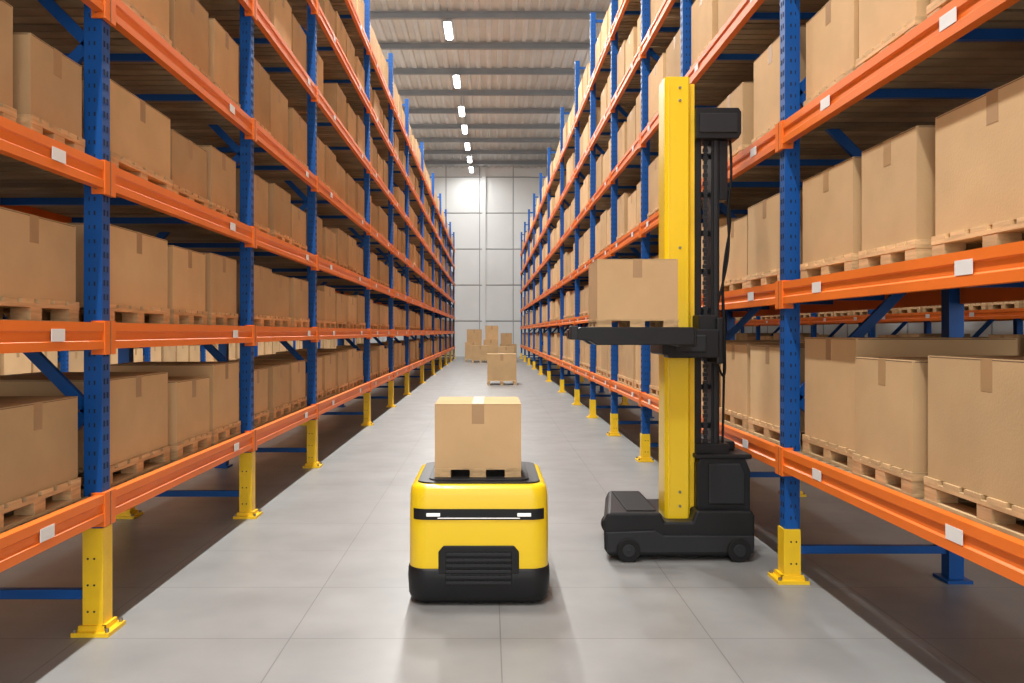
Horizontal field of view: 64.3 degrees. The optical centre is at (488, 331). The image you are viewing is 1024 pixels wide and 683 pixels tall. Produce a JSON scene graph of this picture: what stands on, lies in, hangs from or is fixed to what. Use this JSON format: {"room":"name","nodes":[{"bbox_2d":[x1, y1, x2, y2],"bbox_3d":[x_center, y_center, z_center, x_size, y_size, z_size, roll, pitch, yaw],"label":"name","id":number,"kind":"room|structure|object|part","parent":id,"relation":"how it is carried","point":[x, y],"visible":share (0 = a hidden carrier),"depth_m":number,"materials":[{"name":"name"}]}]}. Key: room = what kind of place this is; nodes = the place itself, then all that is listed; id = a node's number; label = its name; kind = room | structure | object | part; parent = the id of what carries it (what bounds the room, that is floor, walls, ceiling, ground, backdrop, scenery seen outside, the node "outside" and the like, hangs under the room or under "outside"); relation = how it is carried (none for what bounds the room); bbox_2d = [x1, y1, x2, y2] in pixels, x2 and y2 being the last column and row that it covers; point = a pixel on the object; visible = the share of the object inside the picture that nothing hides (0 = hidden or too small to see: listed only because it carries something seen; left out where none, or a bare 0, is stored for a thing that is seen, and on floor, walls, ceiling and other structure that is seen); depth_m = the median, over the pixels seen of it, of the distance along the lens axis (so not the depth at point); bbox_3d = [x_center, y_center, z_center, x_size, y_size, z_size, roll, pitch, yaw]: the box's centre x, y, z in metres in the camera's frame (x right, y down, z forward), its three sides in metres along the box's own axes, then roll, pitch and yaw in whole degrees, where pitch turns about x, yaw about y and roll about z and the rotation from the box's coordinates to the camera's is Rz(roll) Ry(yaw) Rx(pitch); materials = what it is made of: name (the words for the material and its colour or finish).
{"room":"workspace","nodes":[
{"label":"workspace","id":0,"kind":"room"},
{"bbox_2d":[370,167,587,356],"bbox_3d":[0.000,-4.650,52.050,27.000,12.500,0.500,0,0,0],"label":"wall","id":1,"kind":"structure","parent":0,"point":[487,208],"depth_m":51.99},
{"bbox_2d":[363,0,610,167],"bbox_3d":[0.125,-10.650,21.650,27.250,0.300,61.300,0,0,0],"label":"ceiling","id":2,"kind":"structure","parent":0,"point":[386,31],"depth_m":31.83,"materials":[{"name":"metal"}]},
{"bbox_2d":[443,8,453,39],"bbox_3d":[-1.350,-10.248,27.100,0.280,0.505,1.600,0,0,0],"label":"ceiling lamp","id":3,"kind":"object","parent":2,"relation":"hanging from","point":[448,29],"depth_m":26.90,"materials":[{"name":"white plastic"}]},
{"bbox_2d":[452,74,460,87],"bbox_3d":[-1.288,-10.248,32.600,0.280,0.505,1.600,0,0,0],"label":"ceiling lamp","id":4,"kind":"object","parent":2,"relation":"hanging from","point":[456,77],"depth_m":32.38,"materials":[{"name":"white plastic"}]},
{"bbox_2d":[458,105,464,116],"bbox_3d":[-1.240,-10.248,37.000,0.280,0.505,1.600,0,0,0],"label":"ceiling lamp","id":5,"kind":"object","parent":2,"relation":"hanging from","point":[461,108],"depth_m":36.73,"materials":[{"name":"white plastic"}]},
{"bbox_2d":[461,124,467,133],"bbox_3d":[-1.204,-10.248,40.300,0.280,0.505,1.600,0,0,0],"label":"ceiling lamp","id":6,"kind":"object","parent":2,"relation":"hanging from","point":[464,126],"depth_m":40.18,"materials":[{"name":"white plastic"}]},
{"bbox_2d":[464,142,469,149],"bbox_3d":[-1.163,-10.248,44.000,0.280,0.505,1.600,0,0,0],"label":"ceiling lamp","id":7,"kind":"object","parent":2,"relation":"hanging from","point":[467,144],"depth_m":43.75,"materials":[{"name":"white plastic"}]},
{"bbox_2d":[467,150,471,162],"bbox_3d":[-1.127,-10.248,47.300,0.280,0.505,1.600,0,0,0],"label":"ceiling lamp","id":8,"kind":"object","parent":2,"relation":"hanging from","point":[469,158],"depth_m":46.98,"materials":[{"name":"white plastic"}]},
{"bbox_2d":[469,165,473,172],"bbox_3d":[-1.094,-10.248,50.300,0.280,0.505,1.600,0,0,0],"label":"ceiling lamp","id":9,"kind":"object","parent":2,"relation":"hanging from","point":[471,169],"visible":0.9,"depth_m":50.08,"materials":[{"name":"metal"}]},
{"bbox_2d":[370,11,606,164],"bbox_3d":[0.000,-10.389,20.900,27.000,0.218,58.160,0,0,0],"label":"ceiling beams","id":10,"kind":"structure","parent":2,"relation":"attached to","point":[374,15],"depth_m":32.47,"materials":[{"name":"metal"}]},
{"bbox_2d":[0,357,1023,682],"bbox_3d":[0.000,1.700,21.500,27.000,0.200,61.000,0,0,0],"label":"floor","id":11,"kind":"structure","parent":0,"point":[314,588],"depth_m":4.94,"materials":[{"name":"concrete"}]},
{"bbox_2d":[58,338,354,371],"bbox_3d":[-7.815,-2.175,23.700,1.250,7.550,49.800,0,0,0],"label":"rack","id":12,"kind":"object","parent":11,"relation":"on","point":[63,358],"visible":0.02,"depth_m":17.36,"materials":[{"name":"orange metal"}]},
{"bbox_2d":[0,0,455,637],"bbox_3d":[-2.615,-2.175,23.700,1.250,7.550,49.800,0,0,0],"label":"rack","id":13,"kind":"object","parent":11,"relation":"on","point":[41,175],"visible":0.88,"depth_m":6.54,"materials":[{"name":"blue metal"}]},
{"bbox_2d":[0,0,16,121],"bbox_3d":[-2.555,-1.179,3.282,0.841,0.578,0.800,0,0,0],"label":"box","id":14,"kind":"object","parent":13,"relation":"on","point":[7,110],"visible":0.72,"depth_m":3.62,"materials":[{"name":"brown cardboard"}]},
{"bbox_2d":[0,207,78,321],"bbox_3d":[-2.582,-0.296,3.845,0.890,0.513,0.800,0,0,0],"label":"box","id":15,"kind":"object","parent":13,"relation":"on","point":[38,254],"visible":0.87,"depth_m":3.86,"materials":[{"name":"brown cardboard"}]},
{"bbox_2d":[0,396,80,531],"bbox_3d":[-2.577,0.601,3.847,0.914,0.539,0.770,0,0,0],"label":"box","id":16,"kind":"object","parent":13,"relation":"on","point":[39,434],"visible":1,"depth_m":3.85,"materials":[{"name":"brown cardboard"}]},
{"bbox_2d":[13,33,84,152],"bbox_3d":[-2.543,-1.139,4.005,0.865,0.497,0.499,0,0,0],"label":"box","id":17,"kind":"object","parent":13,"relation":"on","point":[47,84],"visible":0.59,"depth_m":3.91,"materials":[{"name":"brown cardboard"}]},
{"bbox_2d":[0,372,169,486],"bbox_3d":[-2.565,0.567,4.966,0.880,0.606,0.924,0,0,0],"label":"box","id":18,"kind":"object","parent":13,"relation":"on","point":[138,400],"visible":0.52,"depth_m":4.88,"materials":[{"name":"brown cardboard"}]},
{"bbox_2d":[3,223,169,323],"bbox_3d":[-2.553,-0.324,4.962,0.868,0.568,0.894,0,0,0],"label":"box","id":19,"kind":"object","parent":13,"relation":"on","point":[138,261],"visible":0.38,"depth_m":4.91,"materials":[{"name":"brown cardboard"}]},
{"bbox_2d":[82,79,172,190],"bbox_3d":[-2.552,-1.151,4.958,0.912,0.521,0.881,0,0,0],"label":"box","id":20,"kind":"object","parent":13,"relation":"on","point":[139,133],"visible":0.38,"depth_m":4.90,"materials":[{"name":"brown cardboard"}]},
{"bbox_2d":[82,245,207,324],"bbox_3d":[-2.585,-0.316,5.849,0.898,0.552,0.658,0,0,0],"label":"box","id":21,"kind":"object","parent":13,"relation":"on","point":[186,267],"visible":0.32,"depth_m":5.80,"materials":[{"name":"brown cardboard"}]},
{"bbox_2d":[121,0,171,45],"bbox_3d":[-2.535,-2.124,4.969,0.847,0.608,0.902,0,0,0],"label":"box","id":22,"kind":"object","parent":13,"relation":"on","point":[155,13],"visible":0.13,"depth_m":5.17,"materials":[{"name":"brown cardboard"}]},
{"bbox_2d":[110,362,240,444],"bbox_3d":[-2.541,0.560,6.610,0.847,0.620,0.668,0,0,0],"label":"box","id":23,"kind":"object","parent":13,"relation":"on","point":[225,424],"visible":0.42,"depth_m":6.43,"materials":[{"name":"brown cardboard"}]},
{"bbox_2d":[170,129,208,207],"bbox_3d":[-2.592,-1.134,5.858,0.914,0.487,0.702,0,0,0],"label":"box","id":24,"kind":"object","parent":13,"relation":"on","point":[188,161],"visible":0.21,"depth_m":5.82,"materials":[{"name":"brown cardboard"}]},
{"bbox_2d":[168,377,211,459],"bbox_3d":[-2.566,0.603,5.856,0.913,0.534,0.672,0,0,0],"label":"box","id":25,"kind":"object","parent":13,"relation":"on","point":[189,433],"visible":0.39,"depth_m":5.77,"materials":[{"name":"brown cardboard"}]},
{"bbox_2d":[169,0,210,80],"bbox_3d":[-2.546,-2.123,5.854,0.852,0.606,0.688,0,0,0],"label":"box","id":26,"kind":"object","parent":13,"relation":"on","point":[188,19],"visible":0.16,"depth_m":5.81,"materials":[{"name":"brown cardboard"}]},
{"bbox_2d":[198,145,237,219],"bbox_3d":[-2.576,-1.168,6.603,0.878,0.556,0.636,0,0,0],"label":"box","id":27,"kind":"object","parent":13,"relation":"on","point":[221,169],"visible":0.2,"depth_m":6.53,"materials":[{"name":"brown cardboard"}]},
{"bbox_2d":[203,253,237,325],"bbox_3d":[-2.574,-0.328,6.614,0.869,0.576,0.661,0,0,0],"label":"box","id":28,"kind":"object","parent":13,"relation":"on","point":[220,271],"visible":0.3,"depth_m":6.52,"materials":[{"name":"brown cardboard"}]},
{"bbox_2d":[208,18,239,106],"bbox_3d":[-2.541,-2.127,6.615,0.849,0.615,0.633,0,0,0],"label":"box","id":29,"kind":"object","parent":13,"relation":"on","point":[223,51],"visible":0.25,"depth_m":6.53,"materials":[{"name":"brown cardboard"}]},
{"bbox_2d":[236,168,269,234],"bbox_3d":[-2.570,-1.170,7.551,0.878,0.560,0.738,0,0,0],"label":"box","id":30,"kind":"object","parent":13,"relation":"on","point":[260,185],"visible":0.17,"depth_m":7.59,"materials":[{"name":"brown cardboard"}]},
{"bbox_2d":[239,368,268,427],"bbox_3d":[-2.572,0.606,7.555,0.884,0.527,0.690,0,0,0],"label":"box","id":31,"kind":"object","parent":13,"relation":"on","point":[261,412],"visible":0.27,"depth_m":7.63,"materials":[{"name":"brown cardboard"}]},
{"bbox_2d":[236,263,272,326],"bbox_3d":[-2.544,-0.325,7.562,0.885,0.570,0.739,0,0,0],"label":"box","id":32,"kind":"object","parent":13,"relation":"on","point":[263,316],"visible":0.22,"depth_m":7.55,"materials":[{"name":"brown cardboard"}]},
{"bbox_2d":[239,51,270,134],"bbox_3d":[-2.565,-2.157,7.556,0.893,0.674,0.723,0,0,0],"label":"box","id":33,"kind":"object","parent":13,"relation":"on","point":[261,77],"visible":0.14,"depth_m":7.62,"materials":[{"name":"brown cardboard"}]},
{"bbox_2d":[257,0,268,17],"bbox_3d":[-2.562,-3.154,7.558,0.870,0.547,0.739,0,0,0],"label":"box","id":34,"kind":"object","parent":13,"relation":"on","point":[264,4],"visible":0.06,"depth_m":7.79,"materials":[{"name":"brown cardboard"}]},
{"bbox_2d":[238,273,290,326],"bbox_3d":[-2.562,-0.314,8.372,0.866,0.547,0.732,0,0,0],"label":"box","id":35,"kind":"object","parent":13,"relation":"on","point":[280,284],"visible":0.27,"depth_m":8.35,"materials":[{"name":"brown cardboard"}]},
{"bbox_2d":[239,364,290,419],"bbox_3d":[-2.559,0.603,8.359,0.883,0.535,0.692,0,0,0],"label":"box","id":36,"kind":"object","parent":13,"relation":"on","point":[279,405],"visible":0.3,"depth_m":8.24,"materials":[{"name":"brown cardboard"}]},
{"bbox_2d":[229,360,306,411],"bbox_3d":[-2.574,0.599,9.169,0.888,0.542,0.690,0,0,0],"label":"box","id":37,"kind":"object","parent":13,"relation":"on","point":[298,400],"visible":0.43,"depth_m":9.11,"materials":[{"name":"brown cardboard"}]},
{"bbox_2d":[270,80,287,150],"bbox_3d":[-2.596,-2.152,8.354,0.918,0.664,0.720,0,0,0],"label":"box","id":38,"kind":"object","parent":13,"relation":"on","point":[278,101],"visible":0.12,"depth_m":8.31,"materials":[{"name":"brown cardboard"}]},
{"bbox_2d":[268,183,291,244],"bbox_3d":[-2.554,-1.180,8.351,0.899,0.579,0.688,0,0,0],"label":"box","id":39,"kind":"object","parent":13,"relation":"on","point":[279,200],"visible":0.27,"depth_m":8.22,"materials":[{"name":"brown cardboard"}]},
{"bbox_2d":[269,0,292,52],"bbox_3d":[-2.520,-3.174,8.360,0.840,0.587,0.713,0,0,0],"label":"box","id":40,"kind":"object","parent":13,"relation":"on","point":[280,11],"visible":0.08,"depth_m":8.32,"materials":[{"name":"brown cardboard"}]},
{"bbox_2d":[288,108,307,168],"bbox_3d":[-2.557,-2.128,9.177,0.883,0.616,0.717,0,0,0],"label":"box","id":41,"kind":"object","parent":13,"relation":"on","point":[297,127],"visible":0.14,"depth_m":9.04,"materials":[{"name":"brown cardboard"}]},
{"bbox_2d":[291,204,306,250],"bbox_3d":[-2.562,-1.141,9.161,0.877,0.502,0.709,0,0,0],"label":"box","id":42,"kind":"object","parent":13,"relation":"on","point":[298,217],"visible":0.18,"depth_m":9.12,"materials":[{"name":"brown cardboard"}]},
{"bbox_2d":[292,13,305,70],"bbox_3d":[-2.564,-3.172,9.179,0.884,0.584,0.689,0,0,0],"label":"box","id":43,"kind":"object","parent":13,"relation":"on","point":[298,35],"visible":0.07,"depth_m":9.12,"materials":[{"name":"brown cardboard"}]},
{"bbox_2d":[289,278,309,327],"bbox_3d":[-2.545,-0.316,9.161,0.892,0.551,0.727,0,0,0],"label":"box","id":44,"kind":"object","parent":13,"relation":"on","point":[298,288],"visible":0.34,"depth_m":9.02,"materials":[{"name":"brown cardboard"}]},
{"bbox_2d":[408,462,549,601],"bbox_3d":[-0.060,1.239,5.179,0.844,0.722,0.912,0,0,0],"label":"robot","id":45,"kind":"object","parent":11,"relation":"on","point":[473,539],"visible":0.94,"depth_m":4.75,"materials":[{"name":"yellow paint"}]},
{"bbox_2d":[434,397,520,476],"bbox_3d":[-0.067,0.656,5.199,0.526,0.444,0.561,0,0,0],"label":"box","id":46,"kind":"object","parent":45,"relation":"on","point":[477,435],"visible":1,"depth_m":4.92,"materials":[{"name":"brown cardboard"}]},
{"bbox_2d":[438,546,518,584],"bbox_3d":[-0.060,1.357,4.749,0.470,0.225,0.052,0,0,0],"label":"grille","id":47,"kind":"object","parent":45,"relation":"attached to","point":[457,565],"depth_m":4.73,"materials":[{"name":"black paint"}]},
{"bbox_2d":[465,326,516,362],"bbox_3d":[0.100,0.629,43.800,2.801,1.941,2.602,0,0,0],"label":"stacked cardboard boxes","id":48,"kind":"object","parent":11,"relation":"on","point":[474,349],"visible":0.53,"depth_m":44.00,"materials":[{"name":"brown cardboard"}]},
{"bbox_2d":[487,353,516,384],"bbox_3d":[0.390,1.134,25.050,0.900,0.931,0.900,0,0,0],"label":"box","id":49,"kind":"object","parent":11,"relation":"on","point":[501,367],"visible":1,"depth_m":24.61,"materials":[{"name":"brown cardboard"}]},
{"bbox_2d":[567,77,753,561],"bbox_3d":[1.195,-0.110,5.895,1.330,3.420,1.210,0,0,0],"label":"forklift","id":50,"kind":"object","parent":11,"relation":"on","point":[702,508],"visible":1,"depth_m":5.80,"materials":[{"name":"black paint"}]},
{"bbox_2d":[588,259,678,326],"bbox_3d":[0.968,-0.254,5.530,0.535,0.444,0.462,0,0,0],"label":"box","id":51,"kind":"object","parent":50,"relation":"on","point":[628,292],"visible":0.94,"depth_m":5.30,"materials":[{"name":"brown cardboard"}]},
{"bbox_3d":[1.565,-0.294,5.893,0.036,2.188,0.015,0,0,0],"label":"lift chain","id":52,"kind":"part","parent":50,"relation":"part of","materials":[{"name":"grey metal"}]},
{"bbox_2d":[520,0,1023,585],"bbox_3d":[2.455,-2.175,24.275,1.250,7.550,48.650,0,0,0],"label":"rack","id":53,"kind":"object","parent":11,"relation":"on","point":[966,50],"visible":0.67,"depth_m":5.24,"materials":[{"name":"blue metal"}]},
{"bbox_2d":[647,156,658,218],"bbox_3d":[2.382,-1.682,9.540,0.882,0.705,0.881,0,0,0],"label":"box","id":54,"kind":"object","parent":53,"relation":"on","point":[653,168],"visible":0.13,"depth_m":9.66,"materials":[{"name":"brown cardboard"}]},
{"bbox_2d":[649,353,658,397],"bbox_3d":[2.392,0.425,9.537,0.860,0.669,0.845,0,0,0],"label":"box","id":55,"kind":"object","parent":53,"relation":"on","point":[654,387],"visible":0.19,"depth_m":9.71,"materials":[{"name":"brown cardboard"}]},
{"bbox_2d":[647,53,665,124],"bbox_3d":[2.365,-2.786,9.542,0.851,0.692,0.860,0,0,0],"label":"box","id":56,"kind":"object","parent":53,"relation":"on","point":[658,73],"visible":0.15,"depth_m":9.54,"materials":[{"name":"brown cardboard"}]},
{"bbox_2d":[651,0,663,23],"bbox_3d":[2.387,-3.861,9.534,0.846,0.642,0.855,0,0,0],"label":"box","id":57,"kind":"object","parent":53,"relation":"on","point":[655,4],"visible":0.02,"depth_m":9.72,"materials":[{"name":"brown cardboard"}]},
{"bbox_2d":[666,29,679,76],"bbox_3d":[2.390,-2.776,8.573,0.898,0.671,0.842,0,0,0],"label":"box","id":58,"kind":"object","parent":53,"relation":"on","point":[673,50],"visible":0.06,"depth_m":8.57,"materials":[{"name":"brown cardboard"}]},
{"bbox_2d":[701,146,703,179],"bbox_3d":[2.400,-1.645,7.482,0.890,0.630,0.779,0,0,0],"label":"box","id":59,"kind":"object","parent":53,"relation":"on","point":[701,146],"visible":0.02,"depth_m":7.54,"materials":[{"name":"brown cardboard"}]},
{"bbox_2d":[690,0,717,67],"bbox_3d":[2.389,-2.788,7.472,0.906,0.695,0.753,0,0,0],"label":"box","id":60,"kind":"object","parent":53,"relation":"on","point":[704,13],"visible":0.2,"depth_m":7.43,"materials":[{"name":"brown cardboard"}]},
{"bbox_2d":[701,218,739,295],"bbox_3d":[2.383,-0.653,7.475,0.892,0.686,0.766,0,0,0],"label":"box","id":61,"kind":"object","parent":53,"relation":"on","point":[722,221],"visible":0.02,"depth_m":7.41,"materials":[{"name":"brown cardboard"}]},
{"bbox_2d":[718,0,741,31],"bbox_3d":[2.405,-2.756,6.630,0.892,0.632,0.770,0,0,0],"label":"box","id":62,"kind":"object","parent":53,"relation":"on","point":[726,8],"visible":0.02,"depth_m":6.78,"materials":[{"name":"brown cardboard"}]},
{"bbox_2d":[719,215,747,291],"bbox_3d":[2.418,-0.605,6.628,0.895,0.590,0.770,0,0,0],"label":"box","id":63,"kind":"object","parent":53,"relation":"on","point":[737,269],"visible":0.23,"depth_m":6.55,"materials":[{"name":"brown cardboard"}]},
{"bbox_2d":[717,82,753,160],"bbox_3d":[2.386,-1.630,6.635,0.887,0.599,0.740,0,0,0],"label":"box","id":64,"kind":"object","parent":53,"relation":"on","point":[742,97],"visible":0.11,"depth_m":6.28,"materials":[{"name":"brown cardboard"}]},
{"bbox_2d":[701,340,804,414],"bbox_3d":[2.377,0.418,7.492,0.854,0.684,0.778,0,0,0],"label":"box","id":65,"kind":"object","parent":53,"relation":"on","point":[727,341],"visible":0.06,"depth_m":7.11,"materials":[{"name":"brown cardboard"}]},
{"bbox_2d":[719,343,804,430],"bbox_3d":[2.420,0.425,6.621,0.892,0.669,0.738,0,0,0],"label":"box","id":66,"kind":"object","parent":53,"relation":"on","point":[737,377],"visible":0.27,"depth_m":6.53,"materials":[{"name":"brown cardboard"}]},
{"bbox_2d":[746,191,802,287],"bbox_3d":[2.400,-0.624,5.767,0.919,0.627,0.763,0,0,0],"label":"box","id":67,"kind":"object","parent":53,"relation":"on","point":[764,216],"visible":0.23,"depth_m":5.74,"materials":[{"name":"brown cardboard"}]},
{"bbox_2d":[748,345,804,446],"bbox_3d":[2.396,0.428,5.777,0.864,0.665,0.782,0,0,0],"label":"box","id":68,"kind":"object","parent":53,"relation":"on","point":[764,419],"visible":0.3,"depth_m":5.78,"materials":[{"name":"brown cardboard"}]},
{"bbox_2d":[752,26,805,142],"bbox_3d":[2.409,-1.681,5.758,0.862,0.701,0.751,0,0,0],"label":"box","id":69,"kind":"object","parent":53,"relation":"on","point":[767,65],"visible":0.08,"depth_m":5.78,"materials":[{"name":"brown cardboard"}]},
{"bbox_2d":[800,157,861,278],"bbox_3d":[2.387,-0.630,4.759,0.859,0.641,0.730,0,0,0],"label":"box","id":70,"kind":"object","parent":53,"relation":"on","point":[832,197],"visible":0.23,"depth_m":4.67,"materials":[{"name":"brown cardboard"}]},
{"bbox_2d":[803,0,858,106],"bbox_3d":[2.395,-1.632,4.767,0.841,0.605,0.693,0,0,0],"label":"box","id":71,"kind":"object","parent":53,"relation":"on","point":[832,34],"visible":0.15,"depth_m":4.72,"materials":[{"name":"brown cardboard"}]},
{"bbox_2d":[852,357,927,497],"bbox_3d":[2.364,0.446,4.035,0.857,0.629,0.612,0,0,0],"label":"box","id":72,"kind":"object","parent":53,"relation":"on","point":[891,393],"visible":0.48,"depth_m":3.94,"materials":[{"name":"brown cardboard"}]},
{"bbox_2d":[856,0,930,68],"bbox_3d":[2.402,-1.680,4.025,0.906,0.700,0.604,0,0,0],"label":"box","id":73,"kind":"object","parent":53,"relation":"on","point":[882,23],"visible":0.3,"depth_m":4.04,"materials":[{"name":"brown cardboard"}]},
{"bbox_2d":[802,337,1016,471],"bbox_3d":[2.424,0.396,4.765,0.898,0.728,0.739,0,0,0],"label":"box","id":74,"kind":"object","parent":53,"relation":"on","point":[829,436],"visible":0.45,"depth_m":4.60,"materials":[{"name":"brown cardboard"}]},
{"bbox_2d":[858,126,982,268],"bbox_3d":[2.398,-0.632,4.028,0.879,0.643,0.577,0,0,0],"label":"box","id":75,"kind":"object","parent":53,"relation":"on","point":[898,172],"visible":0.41,"depth_m":3.92,"materials":[{"name":"brown cardboard"}]},
{"bbox_2d":[926,0,951,17],"bbox_3d":[2.376,-1.669,3.199,0.871,0.677,0.828,0,0,0],"label":"box","id":76,"kind":"object","parent":53,"relation":"on","point":[934,6],"visible":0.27,"depth_m":3.55,"materials":[{"name":"brown cardboard"}]},
{"bbox_2d":[924,356,1023,540],"bbox_3d":[2.371,0.432,3.206,0.847,0.656,0.880,0,0,0],"label":"box","id":77,"kind":"object","parent":53,"relation":"on","point":[976,403],"visible":1,"depth_m":3.26,"materials":[{"name":"brown cardboard"}]},
{"bbox_2d":[931,76,1023,255],"bbox_3d":[2.429,-0.632,3.211,0.912,0.645,0.844,0,0,0],"label":"box","id":78,"kind":"object","parent":53,"relation":"on","point":[979,143],"visible":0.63,"depth_m":3.28,"materials":[{"name":"brown cardboard"}]},
{"bbox_2d":[618,308,1023,339],"bbox_3d":[7.655,-2.175,24.275,1.250,7.550,48.650,0,0,0],"label":"rack","id":79,"kind":"object","parent":11,"relation":"on","point":[1016,315],"visible":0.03,"depth_m":14.34,"materials":[{"name":"orange metal"}]},
{"bbox_2d":[737,308,1023,336],"bbox_3d":[13.585,-4.650,21.500,0.230,12.500,61.000,0,0,0],"label":"wall","id":80,"kind":"structure","parent":0,"point":[997,327],"depth_m":26.77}
]}

